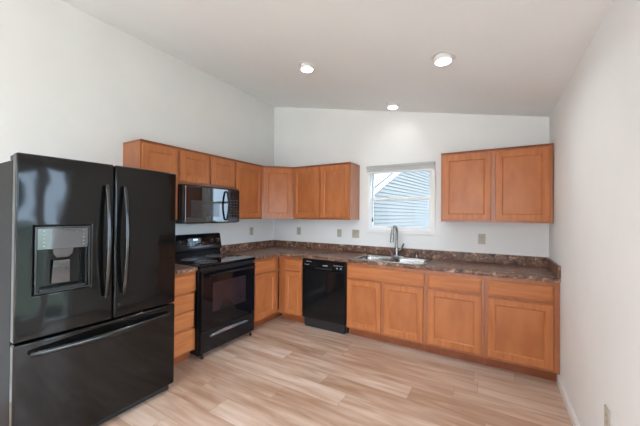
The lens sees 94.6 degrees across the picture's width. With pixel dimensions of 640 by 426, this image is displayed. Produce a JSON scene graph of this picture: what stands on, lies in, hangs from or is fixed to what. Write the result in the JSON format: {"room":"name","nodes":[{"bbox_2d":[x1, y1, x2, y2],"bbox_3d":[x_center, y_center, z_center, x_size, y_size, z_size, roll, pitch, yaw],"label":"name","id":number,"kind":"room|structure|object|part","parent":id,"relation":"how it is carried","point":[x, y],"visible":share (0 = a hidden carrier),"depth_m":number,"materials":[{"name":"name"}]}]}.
{"room":"kitchen","nodes":[
{"label":"kitchen","id":0,"kind":"room"},
{"bbox_2d":[0,0,273,244],"bbox_3d":[-2.963,-0.254,1.302,0.140,3.340,8.400,0,0,31],"label":"wall","id":1,"kind":"structure","parent":0,"point":[74,85],"depth_m":2.77,"materials":[{"name":"paint"}]},
{"bbox_2d":[123,139,178,219],"bbox_3d":[-1.700,-0.310,2.983,0.325,0.754,0.384,0,0,31],"label":"upper cabinet","id":2,"kind":"object","parent":1,"relation":"attached to","point":[140,153],"visible":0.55,"depth_m":2.86,"materials":[{"name":"brown wood"}]},
{"bbox_3d":[-1.700,-0.678,2.987,0.317,0.018,0.384,0,0,31],"label":"moulding","id":3,"kind":"part","parent":2,"relation":"part of","materials":[{"name":"brown wood"}]},
{"bbox_3d":[-1.585,-0.301,2.915,0.019,0.736,0.384,0,0,31],"label":"frame","id":4,"kind":"part","parent":2,"relation":"part of","materials":[{"name":"brown wood"}]},
{"bbox_3d":[-1.571,-0.303,2.899,0.019,0.696,0.344,0,0,31],"label":"door","id":5,"kind":"part","parent":2,"relation":"part of","materials":[{"name":"brown wood"}]},
{"bbox_3d":[-1.574,-0.303,2.901,0.008,0.564,0.212,0,0,31],"label":"panel","id":6,"kind":"part","parent":2,"relation":"part of","materials":[{"name":"brown wood"}]},
{"bbox_2d":[178,147,234,188],"bbox_3d":[-1.406,-0.494,3.479,0.325,0.374,0.760,0,0,31],"label":"upper cabinet","id":7,"kind":"object","parent":1,"relation":"attached to","point":[194,167],"visible":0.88,"depth_m":3.33,"materials":[{"name":"brown wood"}]},
{"bbox_3d":[-1.372,-0.489,3.235,0.019,0.316,0.350,0,0,31],"label":"door","id":8,"kind":"part","parent":7,"relation":"part of","materials":[{"name":"brown wood"}]},
{"bbox_3d":[-1.375,-0.489,3.236,0.008,0.184,0.218,0,0,31],"label":"panel","id":9,"kind":"part","parent":7,"relation":"part of","materials":[{"name":"brown wood"}]},
{"bbox_2d":[175,184,238,223],"bbox_3d":[-1.341,-0.089,3.437,0.476,0.416,0.755,0,0,31],"label":"microwave","id":10,"kind":"object","parent":7,"relation":"attached to","point":[197,204],"visible":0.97,"depth_m":3.25,"materials":[{"name":"black metal"}]},
{"bbox_3d":[-1.254,-0.088,3.280,0.044,0.390,0.568,0,0,31],"label":"door","id":11,"kind":"part","parent":10,"relation":"part of","materials":[{"name":"black glass"}]},
{"bbox_3d":[-1.085,-0.085,3.466,0.065,0.351,0.023,0,0,31],"label":"door handle","id":12,"kind":"part","parent":10,"relation":"part of","materials":[{"name":"black plastic"}]},
{"bbox_3d":[-1.064,-0.084,3.606,0.040,0.390,0.179,0,0,31],"label":"control panel","id":13,"kind":"part","parent":10,"relation":"part of","materials":[{"name":"black ceramic"}]},
{"bbox_3d":[-1.408,-0.672,3.482,0.317,0.018,0.760,0,0,31],"label":"moulding","id":14,"kind":"part","parent":7,"relation":"part of","materials":[{"name":"brown wood"}]},
{"bbox_3d":[-1.174,-0.485,3.571,0.019,0.316,0.350,0,0,31],"label":"door","id":15,"kind":"part","parent":7,"relation":"part of","materials":[{"name":"brown wood"}]},
{"bbox_3d":[-1.177,-0.485,3.572,0.008,0.184,0.218,0,0,31],"label":"panel","id":16,"kind":"part","parent":7,"relation":"part of","materials":[{"name":"brown wood"}]},
{"bbox_2d":[220,240,272,252],"bbox_3d":[-1.056,0.487,4.375,0.019,0.102,1.151,0,0,31],"label":"backsplash","id":17,"kind":"structure","parent":1,"relation":"attached to","point":[259,244],"depth_m":4.31,"materials":[{"name":"brown stone"}]},
{"bbox_2d":[234,160,262,218],"bbox_3d":[-1.078,-0.297,4.036,0.325,0.754,0.530,0,0,31],"label":"upper cabinet","id":18,"kind":"object","parent":1,"relation":"attached to","point":[247,176],"visible":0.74,"depth_m":3.94,"materials":[{"name":"brown wood"}]},
{"bbox_3d":[-1.078,-0.665,4.040,0.317,0.018,0.530,0,0,31],"label":"moulding","id":19,"kind":"part","parent":18,"relation":"part of","materials":[{"name":"brown wood"}]},
{"bbox_3d":[-0.947,-0.290,3.963,0.008,0.564,0.354,0,0,31],"label":"panel","id":20,"kind":"part","parent":18,"relation":"part of","materials":[{"name":"brown wood"}]},
{"bbox_2d":[99,315,572,425],"bbox_3d":[-1.356,1.482,0.331,3.907,0.120,8.680,0,0,31],"label":"floor","id":21,"kind":"structure","parent":0,"point":[287,372],"depth_m":2.44,"materials":[{"name":"brown wood"}]},
{"bbox_2d":[0,152,175,425],"bbox_3d":[-1.756,0.552,2.203,0.967,1.762,0.942,0,0,31],"label":"refrigerator","id":22,"kind":"object","parent":21,"relation":"on","point":[87,249],"visible":1,"depth_m":1.86,"materials":[{"name":"black metal"}]},
{"bbox_3d":[-1.570,0.241,1.797,0.044,0.055,0.100,0,0,31],"label":"water spout","id":23,"kind":"part","parent":22,"relation":"part of","materials":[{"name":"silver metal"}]},
{"bbox_3d":[-1.555,0.193,1.820,0.071,1.048,0.478,0,0,31],"label":"door","id":24,"kind":"part","parent":22,"relation":"part of","materials":[{"name":"black metal"}]},
{"bbox_3d":[-1.567,0.151,1.797,0.059,0.124,0.245,0,0,31],"label":"dispenser panel","id":25,"kind":"part","parent":22,"relation":"part of","materials":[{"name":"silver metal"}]},
{"bbox_3d":[-1.444,1.052,2.013,0.071,0.644,0.942,0,0,31],"label":"freezer drawer","id":26,"kind":"part","parent":22,"relation":"part of","materials":[{"name":"black metal"}]},
{"bbox_3d":[-1.379,0.794,1.985,0.094,0.044,0.832,0,0,31],"label":"handle","id":27,"kind":"part","parent":22,"relation":"part of","materials":[{"name":"metal"}]},
{"bbox_3d":[-1.396,0.185,1.943,0.084,0.743,0.032,0,0,31],"label":"handle","id":28,"kind":"part","parent":22,"relation":"part of","materials":[{"name":"metal"}]},
{"bbox_3d":[-1.340,0.186,2.038,0.084,0.743,0.032,0,0,31],"label":"handle","id":29,"kind":"part","parent":22,"relation":"part of","materials":[{"name":"metal"}]},
{"bbox_3d":[-1.314,0.198,2.228,0.071,1.048,0.458,0,0,31],"label":"door","id":30,"kind":"part","parent":22,"relation":"part of","materials":[{"name":"black metal"}]},
{"bbox_2d":[172,271,195,364],"bbox_3d":[-1.585,1.002,2.885,0.630,0.874,0.405,0,0,31],"label":"base cabinet","id":31,"kind":"object","parent":21,"relation":"on","point":[185,283],"visible":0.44,"depth_m":2.80,"materials":[{"name":"brown wood"}]},
{"bbox_3d":[-1.324,0.855,2.726,0.019,0.158,0.370,0,0,31],"label":"drawer","id":32,"kind":"part","parent":31,"relation":"part of","materials":[{"name":"brown wood"}]},
{"bbox_3d":[-1.327,1.225,2.724,0.019,0.206,0.370,0,0,31],"label":"drawer","id":33,"kind":"part","parent":31,"relation":"part of","materials":[{"name":"brown wood"}]},
{"bbox_3d":[-1.325,1.027,2.725,0.019,0.154,0.370,0,0,31],"label":"drawer","id":34,"kind":"part","parent":31,"relation":"part of","materials":[{"name":"brown wood"}]},
{"bbox_3d":[-1.322,0.676,2.728,0.019,0.164,0.370,0,0,31],"label":"drawer","id":35,"kind":"part","parent":31,"relation":"part of","materials":[{"name":"brown wood"}]},
{"bbox_2d":[175,264,197,274],"bbox_3d":[-1.575,0.492,2.884,0.644,0.142,0.407,0,0,31],"label":"countertop","id":36,"kind":"structure","parent":31,"relation":"on","point":[179,269],"depth_m":2.83,"materials":[{"name":"brown stone"}]},
{"bbox_2d":[175,233,255,359],"bbox_3d":[-1.228,0.850,3.359,0.738,1.192,0.760,0,0,31],"label":"range","id":37,"kind":"object","parent":21,"relation":"on","point":[225,283],"visible":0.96,"depth_m":3.20,"materials":[{"name":"black metal"}]},
{"bbox_3d":[-1.479,0.347,3.512,0.007,0.095,0.270,-13,-7,30],"label":"display panel","id":38,"kind":"part","parent":37,"relation":"part of","materials":[{"name":"black glass"}]},
{"bbox_2d":[175,253,254,268],"bbox_3d":[-1.227,0.534,3.361,0.610,0.029,0.760,0,0,31],"label":"cooktop","id":39,"kind":"object","parent":37,"relation":"in","point":[202,260],"depth_m":3.29,"materials":[{"name":"black glass"}]},
{"bbox_3d":[-0.987,0.568,3.220,0.028,0.029,0.745,0,0,31],"label":"vent trim","id":40,"kind":"part","parent":37,"relation":"part of","materials":[{"name":"black plastic"}]},
{"bbox_3d":[-0.990,1.281,3.213,0.036,0.221,0.741,0,0,31],"label":"storage drawer","id":41,"kind":"part","parent":37,"relation":"part of","materials":[{"name":"black metal"}]},
{"bbox_3d":[-0.984,0.873,3.215,0.042,0.577,0.741,0,0,31],"label":"oven door","id":42,"kind":"part","parent":37,"relation":"part of","materials":[{"name":"black glass"}]},
{"bbox_3d":[-0.936,0.628,3.190,0.065,0.038,0.675,0,0,31],"label":"door handle","id":43,"kind":"part","parent":37,"relation":"part of","materials":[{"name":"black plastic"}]},
{"bbox_2d":[254,256,281,327],"bbox_3d":[-0.799,1.018,4.217,0.630,0.874,1.149,0,0,31],"label":"base cabinet","id":44,"kind":"object","parent":21,"relation":"on","point":[266,298],"visible":0.38,"depth_m":3.80,"materials":[{"name":"brown wood"}]},
{"bbox_3d":[-0.697,1.051,3.788,0.019,0.548,0.390,0,0,31],"label":"door","id":45,"kind":"part","parent":44,"relation":"part of","materials":[{"name":"brown wood"}]},
{"bbox_3d":[-0.694,0.686,3.791,0.019,0.142,0.390,0,0,31],"label":"drawer","id":46,"kind":"part","parent":44,"relation":"part of","materials":[{"name":"brown wood"}]},
{"bbox_3d":[-0.700,1.051,3.790,0.008,0.416,0.258,0,0,31],"label":"panel","id":47,"kind":"part","parent":44,"relation":"part of","materials":[{"name":"brown wood"}]},
{"bbox_2d":[220,240,560,282],"bbox_3d":[0.495,0.514,3.458,3.625,0.142,1.151,0,0,31],"label":"countertop","id":48,"kind":"structure","parent":44,"relation":"on","point":[545,269],"depth_m":3.43,"materials":[{"name":"brown stone"}]},
{"bbox_2d":[352,253,432,264],"bbox_3d":[0.867,0.630,3.535,0.846,0.180,0.550,0,0,31],"label":"sink","id":49,"kind":"object","parent":48,"relation":"in","point":[373,257],"visible":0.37,"depth_m":3.61,"materials":[{"name":"silver metal"}]},
{"bbox_2d":[389,225,404,256],"bbox_3d":[0.935,0.347,3.673,0.200,0.394,0.199,0,0,31],"label":"faucet","id":50,"kind":"object","parent":48,"relation":"on","point":[397,250],"visible":1,"depth_m":3.71,"materials":[{"name":"silver metal"}]},
{"bbox_3d":[0.930,0.287,3.676,0.034,0.274,0.175,0,-1,36],"label":"spout","id":51,"kind":"part","parent":50,"relation":"part of","materials":[{"name":"silver metal"}]},
{"bbox_2d":[279,256,303,322],"bbox_3d":[-0.243,1.023,4.191,0.388,0.874,0.630,0,0,31],"label":"base cabinet","id":52,"kind":"object","parent":21,"relation":"on","point":[290,268],"visible":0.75,"depth_m":3.93,"materials":[{"name":"brown wood"}]},
{"bbox_3d":[-0.353,0.690,3.906,0.262,0.142,0.019,0,0,31],"label":"drawer","id":53,"kind":"part","parent":52,"relation":"part of","materials":[{"name":"brown wood"}]},
{"bbox_3d":[-0.356,1.055,3.903,0.262,0.548,0.019,0,0,31],"label":"door","id":54,"kind":"part","parent":52,"relation":"part of","materials":[{"name":"brown wood"}]},
{"bbox_3d":[-0.355,1.055,3.906,0.144,0.430,0.008,0,0,31],"label":"panel","id":55,"kind":"part","parent":52,"relation":"part of","materials":[{"name":"brown wood"}]},
{"bbox_2d":[302,258,348,333],"bbox_3d":[0.192,1.028,3.926,0.615,0.868,0.625,0,0,31],"label":"dishwasher","id":56,"kind":"object","parent":21,"relation":"on","point":[324,282],"visible":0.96,"depth_m":3.65,"materials":[{"name":"black plastic"}]},
{"bbox_3d":[0.051,0.649,3.686,0.613,0.114,0.058,0,0,31],"label":"control panel","id":57,"kind":"part","parent":56,"relation":"part of","materials":[{"name":"black plastic"}]},
{"bbox_3d":[0.054,1.398,3.694,0.567,0.114,0.023,0,0,31],"label":"kick plate","id":58,"kind":"part","parent":56,"relation":"part of","materials":[{"name":"black plastic"}]},
{"bbox_2d":[347,262,426,350],"bbox_3d":[0.858,1.027,3.541,0.906,0.874,0.630,0,0,31],"label":"base cabinet","id":59,"kind":"object","parent":21,"relation":"on","point":[385,303],"visible":0.91,"depth_m":3.25,"materials":[{"name":"brown wood"}]},
{"bbox_3d":[0.501,1.058,3.400,0.280,0.416,0.008,0,0,31],"label":"panel","id":60,"kind":"part","parent":59,"relation":"part of","materials":[{"name":"brown wood"}]},
{"bbox_3d":[0.500,1.058,3.397,0.412,0.548,0.019,0,0,31],"label":"door","id":61,"kind":"part","parent":59,"relation":"part of","materials":[{"name":"brown wood"}]},
{"bbox_3d":[0.703,0.694,3.282,0.877,0.142,0.019,0,0,31],"label":"false drawer","id":62,"kind":"part","parent":59,"relation":"part of","materials":[{"name":"brown wood"}]},
{"bbox_3d":[0.890,1.060,3.167,0.414,0.548,0.019,0,0,31],"label":"door","id":63,"kind":"part","parent":59,"relation":"part of","materials":[{"name":"brown wood"}]},
{"bbox_3d":[0.891,1.060,3.170,0.282,0.416,0.008,0,0,31],"label":"panel","id":64,"kind":"part","parent":59,"relation":"part of","materials":[{"name":"brown wood"}]},
{"bbox_2d":[426,270,484,364],"bbox_3d":[1.477,1.030,3.176,0.528,0.874,0.630,0,0,31],"label":"base cabinet","id":65,"kind":"object","parent":21,"relation":"on","point":[455,302],"visible":0.92,"depth_m":2.91,"materials":[{"name":"brown wood"}]},
{"bbox_3d":[1.319,1.062,2.918,0.350,0.416,0.008,0,0,31],"label":"panel","id":66,"kind":"part","parent":65,"relation":"part of","materials":[{"name":"brown wood"}]},
{"bbox_3d":[1.317,1.062,2.915,0.482,0.548,0.019,0,0,31],"label":"door","id":67,"kind":"part","parent":65,"relation":"part of","materials":[{"name":"brown wood"}]},
{"bbox_3d":[1.320,0.697,2.917,0.482,0.142,0.019,0,0,31],"label":"drawer","id":68,"kind":"part","parent":65,"relation":"part of","materials":[{"name":"brown wood"}]},
{"bbox_2d":[485,276,559,381],"bbox_3d":[1.945,1.032,2.899,0.555,0.874,0.630,0,0,31],"label":"base cabinet","id":69,"kind":"object","parent":21,"relation":"on","point":[522,317],"visible":0.88,"depth_m":2.63,"materials":[{"name":"brown wood"}]},
{"bbox_3d":[1.783,1.063,2.643,0.356,0.416,0.008,0,0,31],"label":"panel","id":70,"kind":"part","parent":69,"relation":"part of","materials":[{"name":"brown wood"}]},
{"bbox_3d":[1.784,0.698,2.643,0.488,0.142,0.019,0,0,31],"label":"drawer","id":71,"kind":"part","parent":69,"relation":"part of","materials":[{"name":"brown wood"}]},
{"bbox_3d":[1.781,1.063,2.641,0.488,0.548,0.019,0,0,31],"label":"door","id":72,"kind":"part","parent":69,"relation":"part of","materials":[{"name":"brown wood"}]},
{"bbox_2d":[60,0,612,116],"bbox_3d":[-1.331,-1.477,0.353,3.627,0.872,8.400,0,0,31],"label":"ceiling","id":73,"kind":"structure","parent":0,"point":[514,57],"depth_m":2.35,"materials":[{"name":"paint"}]},
{"bbox_2d":[298,61,315,72],"bbox_3d":[-0.127,-1.426,2.887,0.181,0.064,0.184,0,0,31],"label":"recessed light","id":74,"kind":"object","parent":73,"relation":"in","point":[306,67],"visible":1,"depth_m":2.85,"materials":[{"name":"white"}]},
{"bbox_2d":[385,102,399,108],"bbox_3d":[0.884,-1.306,3.589,0.181,0.064,0.184,0,0,31],"label":"recessed light","id":75,"kind":"object","parent":73,"relation":"in","point":[390,105],"visible":1,"depth_m":3.55,"materials":[{"name":"white"}]},
{"bbox_2d":[431,51,455,65],"bbox_3d":[0.928,-1.164,2.225,0.181,0.064,0.184,0,0,31],"label":"recessed light","id":76,"kind":"object","parent":73,"relation":"in","point":[440,58],"visible":1,"depth_m":2.19,"materials":[{"name":"white"}]},
{"bbox_2d":[273,107,548,256],"bbox_3d":[0.830,-0.203,4.020,3.907,3.340,0.140,0,0,31],"label":"wall","id":77,"kind":"structure","parent":0,"point":[302,136],"depth_m":3.81,"materials":[{"name":"paint"}]},
{"bbox_2d":[262,166,293,218],"bbox_3d":[-0.657,-0.291,4.457,0.619,0.754,0.619,0,0,31],"label":"upper cabinet","id":78,"kind":"object","parent":77,"relation":"attached to","point":[277,181],"visible":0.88,"depth_m":4.24,"materials":[{"name":"brown wood"}]},
{"bbox_3d":[-0.654,-0.659,4.460,0.619,0.018,0.619,0,0,31],"label":"moulding","id":79,"kind":"part","parent":78,"relation":"part of","materials":[{"name":"brown wood"}]},
{"bbox_3d":[-0.602,-0.285,4.242,0.270,0.564,0.008,1,0,-14],"label":"panel","id":80,"kind":"part","parent":78,"relation":"part of","materials":[{"name":"brown wood"}]},
{"bbox_2d":[297,227,300,234],"bbox_3d":[-0.333,0.281,4.613,0.070,0.114,0.008,0,0,31],"label":"wall outlet","id":81,"kind":"object","parent":77,"relation":"attached to","point":[298,228],"visible":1,"depth_m":4.61,"materials":[{"name":"beige plastic"}]},
{"bbox_2d":[293,162,359,219],"bbox_3d":[0.077,-0.286,4.196,0.907,0.754,0.325,0,0,31],"label":"upper cabinet","id":82,"kind":"object","parent":77,"relation":"attached to","point":[324,191],"visible":1,"depth_m":4.02,"materials":[{"name":"brown wood"}]},
{"bbox_3d":[-0.197,-0.282,4.180,0.423,0.696,0.019,0,0,31],"label":"door","id":83,"kind":"part","parent":82,"relation":"part of","materials":[{"name":"brown wood"}]},
{"bbox_3d":[-0.196,-0.282,4.183,0.291,0.564,0.008,0,0,31],"label":"panel","id":84,"kind":"part","parent":82,"relation":"part of","materials":[{"name":"brown wood"}]},
{"bbox_3d":[0.082,-0.654,4.202,0.907,0.018,0.317,0,0,31],"label":"moulding","id":85,"kind":"part","parent":82,"relation":"part of","materials":[{"name":"brown wood"}]},
{"bbox_3d":[0.197,-0.280,3.951,0.291,0.564,0.008,0,0,31],"label":"panel","id":86,"kind":"part","parent":82,"relation":"part of","materials":[{"name":"brown wood"}]},
{"bbox_3d":[0.196,-0.280,3.948,0.423,0.696,0.019,0,0,31],"label":"door","id":87,"kind":"part","parent":82,"relation":"part of","materials":[{"name":"brown wood"}]},
{"bbox_2d":[337,229,341,236],"bbox_3d":[0.276,0.289,4.250,0.070,0.114,0.014,0,0,31],"label":"light switch","id":88,"kind":"object","parent":77,"relation":"attached to","point":[339,231],"visible":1,"depth_m":4.25,"materials":[{"name":"beige plastic"}]},
{"bbox_2d":[352,230,358,237],"bbox_3d":[0.496,0.289,4.120,0.107,0.114,0.014,0,0,31],"label":"light switch","id":89,"kind":"object","parent":77,"relation":"attached to","point":[355,233],"visible":1,"depth_m":4.12,"materials":[{"name":"beige plastic"}]},
{"bbox_2d":[366,162,435,234],"bbox_3d":[1.046,-0.177,3.871,0.896,0.890,0.136,0,0,31],"label":"window","id":90,"kind":"structure","parent":77,"relation":"in","point":[370,228],"depth_m":3.82,"materials":[{"name":"white paint"}]},
{"bbox_2d":[366,161,434,221],"bbox_3d":[1.007,-0.252,3.789,0.872,0.747,0.045,0,0,31],"label":"window shade","id":91,"kind":"object","parent":90,"relation":"attached to","point":[419,166],"visible":1,"depth_m":3.76,"materials":[{"name":"grey plastic"}]},
{"bbox_3d":[1.009,-0.533,3.791,0.864,0.015,0.038,0,0,31],"label":"rail","id":92,"kind":"part","parent":91,"relation":"part of","materials":[{"name":"white plastic"}]},
{"bbox_3d":[1.043,0.000,3.868,0.774,0.414,0.030,0,0,31],"label":"sash","id":93,"kind":"part","parent":90,"relation":"part of","materials":[{"name":"glass"}]},
{"bbox_3d":[1.067,-0.364,3.905,0.774,0.392,0.030,0,0,31],"label":"sash","id":94,"kind":"part","parent":90,"relation":"part of","materials":[{"name":"glass"}]},
{"bbox_2d":[273,240,548,266],"bbox_3d":[0.792,0.499,3.940,3.604,0.102,0.020,0,0,31],"label":"backsplash","id":95,"kind":"structure","parent":77,"relation":"attached to","point":[435,254],"depth_m":3.61,"materials":[{"name":"brown stone"}]},
{"bbox_2d":[478,234,484,243],"bbox_3d":[1.828,0.294,3.337,0.070,0.114,0.008,0,0,31],"label":"wall outlet","id":96,"kind":"object","parent":77,"relation":"attached to","point":[481,237],"visible":1,"depth_m":3.34,"materials":[{"name":"beige plastic"}]},
{"bbox_2d":[441,143,553,222],"bbox_3d":[1.842,-0.280,3.153,0.988,0.754,0.325,0,0,31],"label":"upper cabinet","id":97,"kind":"object","parent":77,"relation":"attached to","point":[507,184],"visible":1,"depth_m":2.99,"materials":[{"name":"brown wood"}]},
{"bbox_3d":[1.557,-0.275,3.147,0.328,0.564,0.008,0,0,31],"label":"panel","id":98,"kind":"part","parent":97,"relation":"part of","materials":[{"name":"brown wood"}]},
{"bbox_3d":[1.556,-0.275,3.145,0.460,0.696,0.019,0,0,31],"label":"door","id":99,"kind":"part","parent":97,"relation":"part of","materials":[{"name":"brown wood"}]},
{"bbox_3d":[1.847,-0.647,3.159,0.988,0.018,0.317,0,0,31],"label":"moulding","id":100,"kind":"part","parent":97,"relation":"part of","materials":[{"name":"brown wood"}]},
{"bbox_3d":[1.978,-0.273,2.899,0.310,0.564,0.008,0,0,31],"label":"panel","id":101,"kind":"part","parent":97,"relation":"part of","materials":[{"name":"brown wood"}]},
{"bbox_3d":[1.976,-0.273,2.896,0.442,0.696,0.019,0,0,31],"label":"door","id":102,"kind":"part","parent":97,"relation":"part of","materials":[{"name":"brown wood"}]},
{"bbox_2d":[549,0,639,425],"bbox_3d":[0.280,-0.241,-0.614,0.140,3.340,8.400,0,0,31],"label":"wall","id":103,"kind":"structure","parent":0,"point":[594,124],"depth_m":1.53,"materials":[{"name":"paint"}]},
{"bbox_2d":[547,257,560,277],"bbox_3d":[2.171,0.502,2.751,0.020,0.102,0.621,0,0,31],"label":"backsplash","id":104,"kind":"structure","parent":103,"relation":"attached to","point":[552,266],"depth_m":2.63,"materials":[{"name":"brown stone"}]},
{"bbox_2d":[557,374,579,425],"bbox_3d":[1.646,1.417,1.862,0.016,0.083,1.599,0,0,31],"label":"baseboard","id":105,"kind":"structure","parent":103,"relation":"attached to","point":[570,410],"depth_m":2.19,"materials":[{"name":"white paint"}]},
{"bbox_2d":[604,404,609,425],"bbox_3d":[1.408,1.014,1.451,0.008,0.114,0.070,0,0,31],"label":"wall outlet","id":106,"kind":"object","parent":103,"relation":"attached to","point":[606,410],"visible":1,"depth_m":1.44,"materials":[{"name":"beige plastic"}]},
{"label":"outside","id":107,"kind":"structure","parent":0,"visible":0},
{"bbox_3d":[6.555,1.758,-2.371,100.000,0.300,95.000,0,0,31],"label":"lawn","id":108,"kind":"structure","parent":107,"visible":0},
{"bbox_2d":[373,171,429,226],"bbox_3d":[1.658,-0.751,12.003,6.075,4.848,12.450,0,-1,37],"label":"neighbouring house","id":109,"kind":"structure","parent":108,"relation":"on","point":[402,213],"depth_m":7.79,"materials":[{"name":"plastic"}]}
]}

